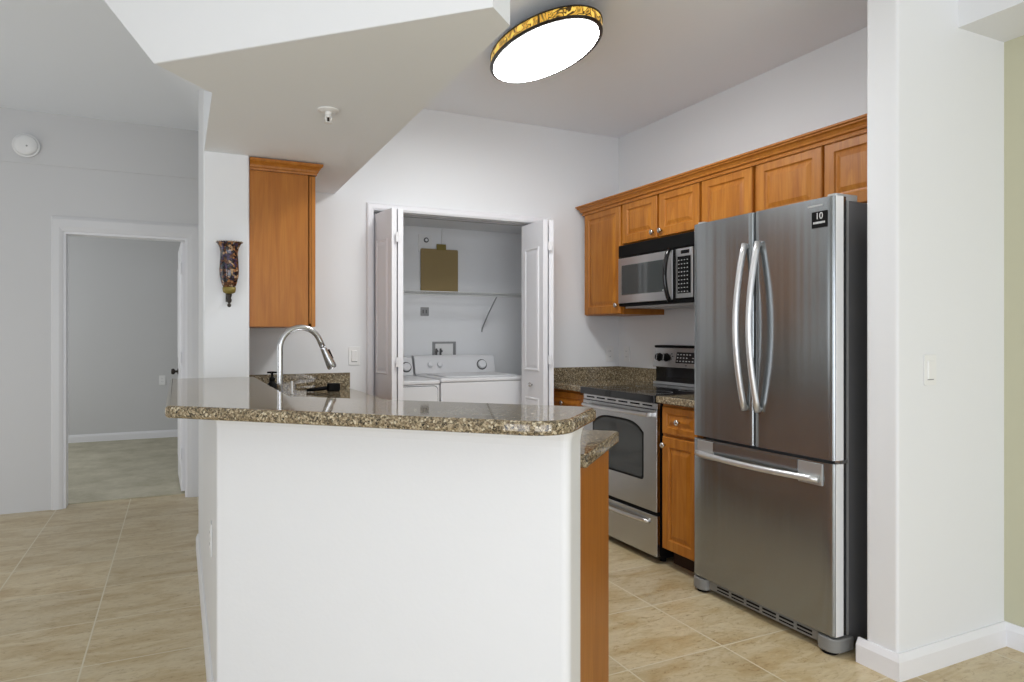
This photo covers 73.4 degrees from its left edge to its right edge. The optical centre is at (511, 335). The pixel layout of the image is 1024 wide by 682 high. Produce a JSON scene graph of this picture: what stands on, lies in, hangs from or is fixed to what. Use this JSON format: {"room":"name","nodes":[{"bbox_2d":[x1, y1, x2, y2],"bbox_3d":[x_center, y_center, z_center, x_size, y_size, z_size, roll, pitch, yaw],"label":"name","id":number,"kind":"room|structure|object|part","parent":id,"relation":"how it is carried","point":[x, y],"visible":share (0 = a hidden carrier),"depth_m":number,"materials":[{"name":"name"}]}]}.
{"room":"kitchen","nodes":[
{"label":"kitchen","id":0,"kind":"room"},
{"bbox_2d":[0,107,197,178],"bbox_3d":[-3.705,-1.442,4.667,2.915,0.475,0.007,0,0,-26],"label":"wall door header","id":1,"kind":"structure","parent":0,"point":[64,140],"depth_m":5.01,"materials":[{"name":"grey paint"}]},
{"bbox_2d":[12,133,39,156],"bbox_3d":[-3.389,-1.328,4.783,0.164,0.164,0.044,0,0,-26],"label":"smoke detector","id":2,"kind":"object","parent":1,"relation":"attached to","point":[24,145],"visible":1,"depth_m":4.77,"materials":[{"name":"white plastic"}]},
{"bbox_2d":[0,161,197,514],"bbox_3d":[-2.999,-0.220,5.085,4.550,2.920,0.130,0,0,-26],"label":"wall","id":3,"kind":"structure","parent":0,"point":[30,194],"depth_m":4.83,"materials":[{"name":"grey paint"}]},
{"bbox_2d":[51,216,197,509],"bbox_3d":[-2.861,0.195,5.143,0.976,2.090,0.148,0,0,-26],"label":"door frame","id":4,"kind":"structure","parent":3,"relation":"attached to","point":[59,224],"depth_m":4.97,"materials":[{"name":"white wood"}]},
{"bbox_2d":[171,242,184,490],"bbox_3d":[-2.759,0.242,5.714,0.148,1.955,0.795,0,0,-26],"label":"door","id":5,"kind":"structure","parent":3,"relation":"in","point":[180,371],"depth_m":5.38,"materials":[{"name":"white paint"}]},
{"bbox_3d":[-2.904,0.315,6.012,0.148,0.054,0.057,0,0,-26],"label":"knob","id":6,"kind":"part","parent":5,"relation":"part of","materials":[{"name":"brown metal"}]},
{"bbox_3d":[-2.772,-0.190,5.715,0.007,0.780,0.540,0,0,-28],"label":"raised panel","id":7,"kind":"part","parent":5,"relation":"part of","materials":[{"name":"white paint"}]},
{"bbox_3d":[-2.772,0.700,5.715,0.007,0.680,0.540,0,0,-28],"label":"raised panel","id":8,"kind":"part","parent":5,"relation":"part of","materials":[{"name":"white paint"}]},
{"bbox_2d":[68,236,180,434],"bbox_3d":[-3.939,-0.110,6.619,4.900,2.700,3.450,0,0,-26],"label":"wall","id":9,"kind":"structure","parent":0,"point":[123,293],"depth_m":8.09,"materials":[{"name":"grey paint"}]},
{"bbox_2d":[68,429,177,442],"bbox_3d":[-4.646,1.189,8.074,4.700,0.090,0.014,0,0,-26],"label":"baseboard","id":10,"kind":"structure","parent":9,"relation":"attached to","point":[158,433],"depth_m":8.09,"materials":[{"name":"white paint"}]},
{"bbox_2d":[159,375,165,384],"bbox_3d":[-4.221,0.540,8.285,0.070,0.114,0.006,0,0,-26],"label":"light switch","id":11,"kind":"object","parent":9,"relation":"attached to","point":[162,378],"visible":1,"depth_m":8.28,"materials":[{"name":"white plastic"}]},
{"bbox_2d":[198,89,248,573],"bbox_3d":[-1.551,-0.220,3.666,0.205,2.920,0.850,0,0,-26],"label":"wall","id":12,"kind":"structure","parent":0,"point":[223,178],"depth_m":3.29,"materials":[{"name":"white paint"}]},
{"bbox_2d":[215,240,242,306],"bbox_3d":[-1.331,-0.287,3.232,0.122,0.311,0.122,0,0,-26],"label":"wall sconce","id":13,"kind":"object","parent":12,"relation":"attached to","point":[229,263],"visible":1,"depth_m":3.20,"materials":[{"name":"glass"}]},
{"bbox_2d":[249,157,322,327],"bbox_3d":[-1.271,-0.454,3.726,0.347,0.821,0.736,0,0,-26],"label":"upper cabinet","id":14,"kind":"object","parent":12,"relation":"attached to","point":[281,205],"visible":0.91,"depth_m":3.42,"materials":[{"name":"brown wood"}]},
{"bbox_3d":[-1.271,-0.837,3.726,0.347,0.054,0.736,0,0,-26],"label":"crown","id":15,"kind":"part","parent":14,"relation":"part of","materials":[{"name":"brown wood"}]},
{"bbox_3d":[-1.175,-0.432,3.790,0.008,0.745,0.705,0,0,-26],"label":"frame","id":16,"kind":"part","parent":14,"relation":"part of","materials":[{"name":"brown wood"}]},
{"bbox_3d":[-1.082,-0.424,3.636,0.020,0.762,0.346,0,0,-26],"label":"door","id":17,"kind":"part","parent":14,"relation":"part of","materials":[{"name":"brown wood"}]},
{"bbox_2d":[0,0,509,193],"bbox_3d":[-2.483,-1.255,2.950,3.612,0.770,4.162,0,0,-26],"label":"ceiling","id":18,"kind":"structure","parent":0,"point":[264,101],"depth_m":2.89,"materials":[{"name":"white paint"}]},
{"bbox_2d":[318,106,338,123],"bbox_3d":[-0.708,-0.844,2.647,0.080,0.052,0.080,0,0,-26],"label":"sprinkler","id":19,"kind":"object","parent":18,"relation":"attached to","point":[328,111],"visible":1,"depth_m":2.64,"materials":[{"name":"white plastic"}]},
{"bbox_2d":[104,0,492,63],"bbox_3d":[-0.900,-1.226,2.115,1.800,0.709,0.005,0,0,19],"label":"wall","id":20,"kind":"structure","parent":0,"point":[166,30],"depth_m":2.08,"materials":[{"name":"white paint"}]},
{"bbox_2d":[203,420,583,681],"bbox_3d":[-0.773,0.738,2.373,2.225,1.004,0.604,0,0,43],"label":"wall","id":21,"kind":"structure","parent":0,"point":[340,554],"depth_m":1.91,"materials":[{"name":"white paint"}]},
{"bbox_2d":[196,534,212,681],"bbox_3d":[-1.369,1.198,3.042,0.014,0.085,2.130,0,0,-26],"label":"baseboard","id":22,"kind":"structure","parent":21,"relation":"attached to","point":[208,665],"depth_m":2.84,"materials":[{"name":"white paint"}]},
{"bbox_2d":[210,520,211,556],"bbox_3d":[-1.054,0.710,2.401,0.006,0.114,0.070,0,0,-26],"label":"wall outlet","id":23,"kind":"object","parent":21,"relation":"attached to","point":[210,520],"visible":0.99,"depth_m":2.38,"materials":[{"name":"white plastic"}]},
{"bbox_2d":[165,377,595,435],"bbox_3d":[-0.790,0.218,2.332,2.306,0.036,0.816,0,0,44],"label":"countertop","id":24,"kind":"structure","parent":21,"relation":"on","point":[243,399],"depth_m":1.85,"materials":[{"name":"stone"}]},
{"bbox_2d":[249,109,618,392],"bbox_3d":[-0.368,-0.170,4.646,2.780,2.820,0.120,0,0,-26],"label":"wall","id":25,"kind":"structure","parent":0,"point":[439,159],"depth_m":4.58,"materials":[{"name":"white paint"}]},
{"bbox_2d":[249,372,349,389],"bbox_3d":[-1.296,0.277,4.116,0.643,0.094,0.021,0,0,-26],"label":"backsplash","id":26,"kind":"structure","parent":25,"relation":"attached to","point":[305,380],"depth_m":4.14,"materials":[{"name":"stone"}]},
{"bbox_2d":[348,347,359,364],"bbox_3d":[-0.983,0.128,4.276,0.070,0.114,0.009,0,0,-26],"label":"light switch","id":27,"kind":"object","parent":25,"relation":"attached to","point":[353,352],"visible":1,"depth_m":4.27,"materials":[{"name":"white plastic"}]},
{"bbox_2d":[374,208,402,399],"bbox_3d":[-0.749,0.228,4.253,0.147,1.985,0.328,0,0,-26],"label":"bifold door","id":28,"kind":"structure","parent":25,"relation":"in","point":[388,224],"depth_m":4.15,"materials":[{"name":"white paint"}]},
{"bbox_3d":[-0.805,-0.177,4.234,0.008,0.835,0.183,0,0,-33],"label":"raised panel","id":29,"kind":"part","parent":28,"relation":"part of","materials":[{"name":"white paint"}]},
{"bbox_3d":[-0.719,0.228,4.278,0.033,1.985,0.308,0,0,-18],"label":"door","id":30,"kind":"part","parent":28,"relation":"part of","materials":[{"name":"white paint"}]},
{"bbox_2d":[374,212,527,225],"bbox_3d":[-0.353,-0.783,4.659,1.223,0.014,0.030,0,0,-26],"label":"trim","id":31,"kind":"structure","parent":25,"relation":"attached to","point":[404,215],"depth_m":4.65,"materials":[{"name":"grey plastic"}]},
{"bbox_2d":[366,202,550,395],"bbox_3d":[-0.317,0.203,4.595,1.324,2.075,0.018,0,0,-26],"label":"trim","id":32,"kind":"structure","parent":25,"relation":"attached to","point":[370,207],"depth_m":4.32,"materials":[{"name":"white paint"}]},
{"bbox_2d":[522,219,553,404],"bbox_3d":[0.176,0.228,4.684,0.141,1.985,0.363,0,0,-15],"label":"bifold door","id":33,"kind":"structure","parent":25,"relation":"in","point":[537,237],"depth_m":4.58,"materials":[{"name":"white paint"}]},
{"bbox_3d":[0.134,-0.177,4.671,0.008,0.835,0.211,0,0,-25],"label":"raised panel","id":34,"kind":"part","parent":33,"relation":"part of","materials":[{"name":"white paint"}]},
{"bbox_3d":[0.134,0.740,4.671,0.008,0.640,0.211,0,0,-25],"label":"raised panel","id":35,"kind":"part","parent":33,"relation":"part of","materials":[{"name":"white paint"}]},
{"bbox_3d":[0.219,0.228,4.709,0.033,1.985,0.337,0,0,-15],"label":"door","id":36,"kind":"part","parent":33,"relation":"part of","materials":[{"name":"white paint"}]},
{"bbox_2d":[554,366,617,380],"bbox_3d":[0.545,0.277,5.010,0.575,0.094,0.020,0,0,-26],"label":"backsplash","id":37,"kind":"structure","parent":25,"relation":"attached to","point":[603,372],"depth_m":4.99,"materials":[{"name":"stone"}]},
{"bbox_2d":[605,346,613,361],"bbox_3d":[0.726,0.138,5.107,0.070,0.114,0.006,0,0,-26],"label":"wall outlet","id":38,"kind":"object","parent":25,"relation":"attached to","point":[609,350],"visible":1,"depth_m":5.10,"materials":[{"name":"white plastic"}]},
{"bbox_2d":[403,225,521,374],"bbox_3d":[-0.469,0.140,5.164,2.070,2.200,0.900,0,0,-26],"label":"wall","id":39,"kind":"structure","parent":0,"point":[489,262],"depth_m":5.63,"materials":[{"name":"white paint"}]},
{"bbox_2d":[420,307,428,315],"bbox_3d":[-0.692,-0.189,5.441,0.068,0.068,0.008,0,0,-26],"label":"dryer outlet","id":40,"kind":"object","parent":39,"relation":"attached to","point":[424,311],"visible":1,"depth_m":5.44,"materials":[{"name":"grey plastic"}]},
{"bbox_2d":[418,234,431,251],"bbox_3d":[-0.687,-0.730,5.435,0.115,0.140,0.022,0,0,-26],"label":"wall thermostat","id":41,"kind":"object","parent":39,"relation":"attached to","point":[424,240],"visible":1,"depth_m":5.43,"materials":[{"name":"white plastic"}]},
{"bbox_2d":[432,342,455,354],"bbox_3d":[-0.539,0.128,5.502,0.200,0.155,0.032,0,0,-26],"label":"box","id":42,"kind":"object","parent":39,"relation":"attached to","point":[438,348],"visible":0.68,"depth_m":5.51,"materials":[{"name":"grey plastic"}]},
{"bbox_3d":[-0.545,0.130,5.514,0.150,0.130,0.002,0,0,-26],"label":"panel","id":43,"kind":"part","parent":42,"relation":"part of","materials":[{"name":"white plastic"}]},
{"bbox_2d":[403,290,521,331],"bbox_3d":[-0.554,-0.181,5.339,1.866,0.305,0.316,0,0,-26],"label":"wire shelf","id":44,"kind":"object","parent":39,"relation":"attached to","point":[483,294],"visible":0.47,"depth_m":5.38,"materials":[{"name":"grey metal"}]},
{"bbox_2d":[421,244,457,292],"bbox_3d":[-0.578,-0.531,5.476,0.314,0.392,0.014,0,0,-26],"label":"board","id":45,"kind":"object","parent":44,"relation":"on","point":[439,266],"visible":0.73,"depth_m":5.47,"materials":[{"name":"brown"}]},
{"bbox_2d":[403,217,521,233],"bbox_3d":[-0.469,-0.910,5.164,2.070,0.100,0.900,0,0,-26],"label":"ceiling","id":46,"kind":"structure","parent":0,"point":[407,221],"depth_m":5.37,"materials":[{"name":"white paint"}]},
{"bbox_2d":[0,437,1023,681],"bbox_3d":[-1.237,1.297,2.568,6.220,0.126,12.900,0,0,-26],"label":"floor","id":47,"kind":"structure","parent":0,"point":[103,591],"depth_m":3.11,"materials":[{"name":"tile"}]},
{"bbox_2d":[403,357,439,401],"bbox_3d":[-0.945,0.703,4.859,0.681,1.075,0.694,0,0,-26],"label":"dryer","id":48,"kind":"object","parent":47,"relation":"on","point":[415,388],"visible":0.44,"depth_m":4.66,"materials":[{"name":"white metal"}]},
{"bbox_3d":[-0.780,0.631,4.559,0.603,0.568,0.011,0,0,-26],"label":"door","id":49,"kind":"part","parent":48,"relation":"part of","materials":[{"name":"white metal"}]},
{"bbox_2d":[411,354,521,403],"bbox_3d":[-0.331,0.698,5.161,0.681,1.085,0.687,0,0,-26],"label":"washing machine","id":50,"kind":"object","parent":47,"relation":"on","point":[463,378],"visible":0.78,"depth_m":4.95,"materials":[{"name":"white metal"}]},
{"bbox_3d":[-0.307,0.291,5.115,0.560,0.008,0.470,0,0,-26],"label":"lid","id":51,"kind":"part","parent":50,"relation":"part of","materials":[{"name":"white metal"}]},
{"bbox_2d":[554,388,583,406],"bbox_3d":[0.619,0.802,4.760,0.659,0.875,0.529,0,0,-26],"label":"base cabinet","id":52,"kind":"object","parent":47,"relation":"on","point":[561,397],"visible":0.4,"depth_m":4.59,"materials":[{"name":"brown wood"}]},
{"bbox_2d":[554,366,655,391],"bbox_3d":[0.621,0.296,4.761,0.658,0.133,0.534,0,0,-26],"label":"countertop","id":53,"kind":"structure","parent":52,"relation":"on","point":[565,378],"depth_m":4.92,"materials":[{"name":"stone"}]},
{"bbox_2d":[580,450,608,681],"bbox_3d":[-0.593,0.803,2.988,1.065,0.874,2.658,0,0,-26],"label":"base cabinet","id":54,"kind":"object","parent":47,"relation":"on","point":[594,479],"visible":0.02,"depth_m":2.10,"materials":[{"name":"brown wood"}]},
{"bbox_2d":[249,372,618,467],"bbox_3d":[-0.573,0.296,2.986,1.108,0.133,2.687,0,0,-26],"label":"countertop","id":55,"kind":"structure","parent":54,"relation":"on","point":[593,443],"depth_m":3.84,"materials":[{"name":"stone"}]},
{"bbox_2d":[267,371,276,388],"bbox_3d":[-1.116,0.246,3.193,0.053,0.158,0.053,0,0,19],"label":"soap dispenser","id":56,"kind":"object","parent":55,"relation":"on","point":[272,383],"visible":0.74,"depth_m":3.18,"materials":[{"name":"black"}]},
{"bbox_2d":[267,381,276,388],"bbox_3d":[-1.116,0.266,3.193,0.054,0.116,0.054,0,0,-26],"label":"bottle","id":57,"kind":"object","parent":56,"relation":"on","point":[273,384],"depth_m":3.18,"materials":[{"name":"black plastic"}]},
{"bbox_2d":[277,325,335,392],"bbox_3d":[-0.863,0.140,2.861,0.262,0.369,0.116,0,0,-26],"label":"faucet","id":58,"kind":"object","parent":55,"relation":"on","point":[330,363],"visible":0.7,"depth_m":2.81,"materials":[{"name":"silver metal"}]},
{"bbox_2d":[306,383,339,391],"bbox_3d":[-1.091,0.301,3.973,0.191,0.046,0.040,0,0,-26],"label":"dish brush","id":59,"kind":"object","parent":55,"relation":"on","point":[330,386],"visible":1,"depth_m":3.97,"materials":[{"name":"black plastic"}]},
{"bbox_3d":[-1.113,0.307,3.962,0.142,0.034,0.024,0,0,-26],"label":"handle","id":60,"kind":"part","parent":59,"relation":"part of","materials":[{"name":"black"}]},
{"bbox_2d":[580,345,693,561],"bbox_3d":[0.881,0.652,4.167,0.687,1.175,0.756,0,0,-26],"label":"stove","id":61,"kind":"object","parent":47,"relation":"on","point":[633,411],"visible":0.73,"depth_m":3.94,"materials":[{"name":"silver metal"}]},
{"bbox_3d":[0.595,0.432,4.028,0.050,0.021,0.656,0,0,-26],"label":"handle","id":62,"kind":"part","parent":61,"relation":"part of","materials":[{"name":"silver metal"}]},
{"bbox_3d":[0.628,0.681,4.044,0.026,0.554,0.748,0,0,-26],"label":"oven door","id":63,"kind":"part","parent":61,"relation":"part of","materials":[{"name":"silver metal"}]},
{"bbox_3d":[0.602,1.018,4.032,0.046,0.020,0.619,0,0,-26],"label":"handle","id":64,"kind":"part","parent":61,"relation":"part of","materials":[{"name":"silver metal"}]},
{"bbox_3d":[0.628,1.089,4.045,0.024,0.222,0.748,0,0,-26],"label":"storage drawer","id":65,"kind":"part","parent":61,"relation":"part of","materials":[{"name":"silver metal"}]},
{"bbox_2d":[580,384,693,403],"bbox_3d":[0.892,0.345,4.173,0.657,0.043,0.754,0,0,-26],"label":"cooktop","id":66,"kind":"object","parent":61,"relation":"in","point":[632,393],"depth_m":4.10,"materials":[{"name":"black"}]},
{"bbox_3d":[0.971,0.144,4.564,0.030,0.055,0.056,0,0,-26],"label":"knob","id":67,"kind":"part","parent":61,"relation":"part of","materials":[{"name":"black plastic"}]},
{"bbox_3d":[1.003,0.144,4.499,0.030,0.055,0.056,0,0,-26],"label":"knob","id":68,"kind":"part","parent":61,"relation":"part of","materials":[{"name":"black plastic"}]},
{"bbox_3d":[1.124,0.314,4.285,0.024,0.016,0.750,0,0,-26],"label":"trim","id":69,"kind":"part","parent":61,"relation":"part of","materials":[{"name":"grey plastic"}]},
{"bbox_3d":[1.149,0.144,4.297,0.086,0.128,0.754,0,0,-26],"label":"control panel","id":70,"kind":"part","parent":61,"relation":"part of","materials":[{"name":"silver metal"}]},
{"bbox_2d":[660,404,698,571],"bbox_3d":[1.138,0.802,3.692,0.659,0.875,0.310,0,0,-26],"label":"base cabinet","id":71,"kind":"object","parent":47,"relation":"on","point":[677,444],"visible":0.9,"depth_m":3.58,"materials":[{"name":"brown wood"}]},
{"bbox_2d":[656,394,693,407],"bbox_3d":[1.140,0.296,3.692,0.658,0.133,0.315,0,0,-26],"label":"countertop","id":72,"kind":"structure","parent":71,"relation":"on","point":[678,400],"depth_m":3.58,"materials":[{"name":"stone"}]},
{"bbox_3d":[0.876,0.840,3.564,0.020,0.600,0.282,0,0,-26],"label":"door","id":73,"kind":"part","parent":71,"relation":"part of","materials":[{"name":"brown wood"}]},
{"bbox_3d":[0.876,0.453,3.564,0.020,0.145,0.282,0,0,-26],"label":"drawer","id":74,"kind":"part","parent":71,"relation":"part of","materials":[{"name":"brown wood"}]},
{"bbox_2d":[694,193,866,654],"bbox_3d":[1.329,0.344,3.133,0.751,1.793,0.825,0,0,-26],"label":"refrigerator","id":75,"kind":"object","parent":47,"relation":"on","point":[780,293],"visible":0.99,"depth_m":2.85,"materials":[{"name":"grey metal"}]},
{"bbox_3d":[0.927,0.547,3.280,0.009,0.085,0.110,0,0,-26],"label":"handle mount","id":76,"kind":"part","parent":75,"relation":"part of","materials":[{"name":"silver metal"}]},
{"bbox_3d":[1.002,-0.028,3.204,0.071,1.025,0.393,0,0,-26],"label":"door","id":77,"kind":"part","parent":75,"relation":"part of","materials":[{"name":"silver metal"}]},
{"bbox_3d":[1.007,-0.037,3.030,0.083,0.742,0.026,0,0,-26],"label":"handle","id":78,"kind":"part","parent":75,"relation":"part of","materials":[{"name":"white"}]},
{"bbox_3d":[1.042,-0.037,2.960,0.083,0.742,0.026,0,0,-26],"label":"handle","id":79,"kind":"part","parent":75,"relation":"part of","materials":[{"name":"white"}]},
{"bbox_3d":[1.028,0.565,2.996,0.065,0.025,0.705,0,0,-26],"label":"handle","id":80,"kind":"part","parent":75,"relation":"part of","materials":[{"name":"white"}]},
{"bbox_3d":[1.092,0.832,3.018,0.071,0.667,0.805,0,0,-26],"label":"freezer drawer","id":81,"kind":"part","parent":75,"relation":"part of","materials":[{"name":"silver metal"}]},
{"bbox_3d":[1.180,-0.028,2.838,0.071,1.025,0.404,0,0,-26],"label":"door","id":82,"kind":"part","parent":75,"relation":"part of","materials":[{"name":"silver metal"}]},
{"bbox_3d":[1.190,0.547,2.738,0.009,0.085,0.115,0,0,-26],"label":"handle mount","id":83,"kind":"part","parent":75,"relation":"part of","materials":[{"name":"silver metal"}]},
{"bbox_3d":[1.267,0.832,2.655,0.040,0.667,0.004,0,0,-26],"label":"edge trim","id":84,"kind":"part","parent":75,"relation":"part of","materials":[{"name":"white metal"}]},
{"bbox_3d":[1.267,-0.028,2.655,0.040,1.025,0.004,0,0,-26],"label":"edge trim","id":85,"kind":"part","parent":75,"relation":"part of","materials":[{"name":"white"}]},
{"bbox_2d":[424,0,866,137],"bbox_3d":[0.449,-1.520,3.526,2.290,0.080,2.710,0,0,-26],"label":"ceiling","id":86,"kind":"structure","parent":0,"point":[652,60],"depth_m":3.70,"materials":[{"name":"white paint"}]},
{"bbox_2d":[490,4,602,82],"bbox_3d":[0.149,-1.414,3.330,0.418,0.132,0.838,0,0,-26],"label":"ceiling light","id":87,"kind":"object","parent":86,"relation":"attached to","point":[547,43],"visible":1,"depth_m":3.20,"materials":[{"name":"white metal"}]},
{"bbox_2d":[619,27,1023,626],"bbox_3d":[2.590,-0.220,1.637,0.150,2.920,7.880,0,0,-26],"label":"wall","id":88,"kind":"structure","parent":0,"point":[825,86],"depth_m":3.57,"materials":[{"name":"white paint"}]},
{"bbox_2d":[585,205,663,315],"bbox_3d":[0.762,-0.507,4.788,0.380,0.735,0.463,0,0,-26],"label":"upper cabinet","id":89,"kind":"object","parent":88,"relation":"attached to","point":[603,229],"visible":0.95,"depth_m":4.70,"materials":[{"name":"brown wood"}]},
{"bbox_3d":[0.624,-0.506,4.725,0.020,0.723,0.440,0,0,-26],"label":"door","id":90,"kind":"part","parent":89,"relation":"part of","materials":[{"name":"brown wood"}]},
{"bbox_2d":[575,113,866,215],"bbox_3d":[1.172,-0.889,3.915,0.389,0.066,2.481,0,0,-26],"label":"crown molding","id":91,"kind":"structure","parent":89,"relation":"attached to","point":[855,126],"depth_m":3.52,"materials":[{"name":"brown wood"}]},
{"bbox_2d":[624,346,629,361],"bbox_3d":[0.843,0.138,5.052,0.006,0.114,0.070,0,0,-26],"label":"wall outlet","id":92,"kind":"object","parent":88,"relation":"attached to","point":[626,348],"visible":1,"depth_m":5.05,"materials":[{"name":"white plastic"}]},
{"bbox_2d":[618,366,655,381],"bbox_3d":[0.912,0.277,4.891,0.020,0.094,0.513,0,0,-26],"label":"backsplash","id":93,"kind":"structure","parent":88,"relation":"attached to","point":[626,373],"depth_m":4.91,"materials":[{"name":"stone"}]},
{"bbox_2d":[622,181,701,244],"bbox_3d":[1.029,-0.734,4.239,0.380,0.283,0.756,0,0,-26],"label":"upper cabinet","id":94,"kind":"object","parent":88,"relation":"attached to","point":[676,211],"visible":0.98,"depth_m":4.12,"materials":[{"name":"brown wood"}]},
{"bbox_3d":[0.809,-0.733,4.343,0.020,0.271,0.360,0,0,-26],"label":"door","id":95,"kind":"part","parent":94,"relation":"part of","materials":[{"name":"brown wood"}]},
{"bbox_2d":[618,231,693,308],"bbox_3d":[1.001,-0.381,4.225,0.442,0.410,0.752,0,0,-26],"label":"microwave","id":96,"kind":"object","parent":94,"relation":"attached to","point":[658,273],"visible":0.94,"depth_m":4.12,"materials":[{"name":"silver metal"}]},
{"bbox_3d":[0.818,-0.353,4.240,0.012,0.290,0.545,0,0,-26],"label":"door","id":97,"kind":"part","parent":96,"relation":"part of","materials":[{"name":"silver metal"}]},
{"bbox_3d":[1.042,-0.182,4.245,0.315,0.012,0.714,0,0,-26],"label":"underside panel","id":98,"kind":"part","parent":96,"relation":"part of","materials":[{"name":"silver metal"}]},
{"bbox_3d":[0.901,-0.354,3.994,0.060,0.317,0.025,0,0,-26],"label":"handle","id":99,"kind":"part","parent":96,"relation":"part of","materials":[{"name":"black"}]},
{"bbox_3d":[0.982,-0.356,3.903,0.011,0.283,0.145,0,0,-26],"label":"control panel","id":100,"kind":"part","parent":96,"relation":"part of","materials":[{"name":"silver metal"}]},
{"bbox_3d":[0.975,-0.733,4.002,0.020,0.271,0.357,0,0,-26],"label":"door","id":101,"kind":"part","parent":94,"relation":"part of","materials":[{"name":"brown wood"}]},
{"bbox_2d":[702,165,756,221],"bbox_3d":[1.295,-0.507,3.723,0.352,0.735,0.402,0,0,-26],"label":"upper cabinet","id":102,"kind":"object","parent":88,"relation":"attached to","point":[732,194],"visible":0.31,"depth_m":3.62,"materials":[{"name":"brown wood"}]},
{"bbox_2d":[757,133,866,210],"bbox_3d":[1.561,-0.718,3.176,0.352,0.315,0.813,0,0,-26],"label":"upper cabinet","id":103,"kind":"object","parent":88,"relation":"attached to","point":[840,166],"visible":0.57,"depth_m":3.13,"materials":[{"name":"brown wood"}]},
{"bbox_3d":[1.323,-0.717,3.285,0.020,0.303,0.392,0,0,-26],"label":"door","id":104,"kind":"part","parent":103,"relation":"part of","materials":[{"name":"brown wood"}]},
{"bbox_3d":[1.500,-0.717,2.922,0.020,0.303,0.390,0,0,-26],"label":"door","id":105,"kind":"part","parent":103,"relation":"part of","materials":[{"name":"brown wood"}]},
{"bbox_2d":[856,621,1023,681],"bbox_3d":[2.260,1.194,1.418,0.675,0.092,2.975,0,0,-26],"label":"baseboard","id":106,"kind":"structure","parent":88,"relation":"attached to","point":[909,664],"depth_m":2.57,"materials":[{"name":"white paint"}]},
{"bbox_2d":[867,0,1003,652],"bbox_3d":[1.713,-0.220,2.705,0.775,2.920,0.128,0,0,-26],"label":"wall pillar","id":107,"kind":"structure","parent":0,"point":[935,87],"depth_m":2.58,"materials":[{"name":"white paint"}]},
{"bbox_2d":[924,354,935,384],"bbox_3d":[1.556,0.128,2.552,0.070,0.114,0.009,0,0,-26],"label":"light switch","id":108,"kind":"object","parent":107,"relation":"attached to","point":[929,360],"visible":1,"depth_m":2.55,"materials":[{"name":"white plastic"}]},
{"bbox_2d":[958,0,1023,41],"bbox_3d":[2.987,-1.430,0.351,0.300,0.500,5.220,0,0,-26],"label":"ceiling","id":109,"kind":"structure","parent":0,"point":[1000,20],"depth_m":2.59,"materials":[{"name":"white paint"}]}
]}

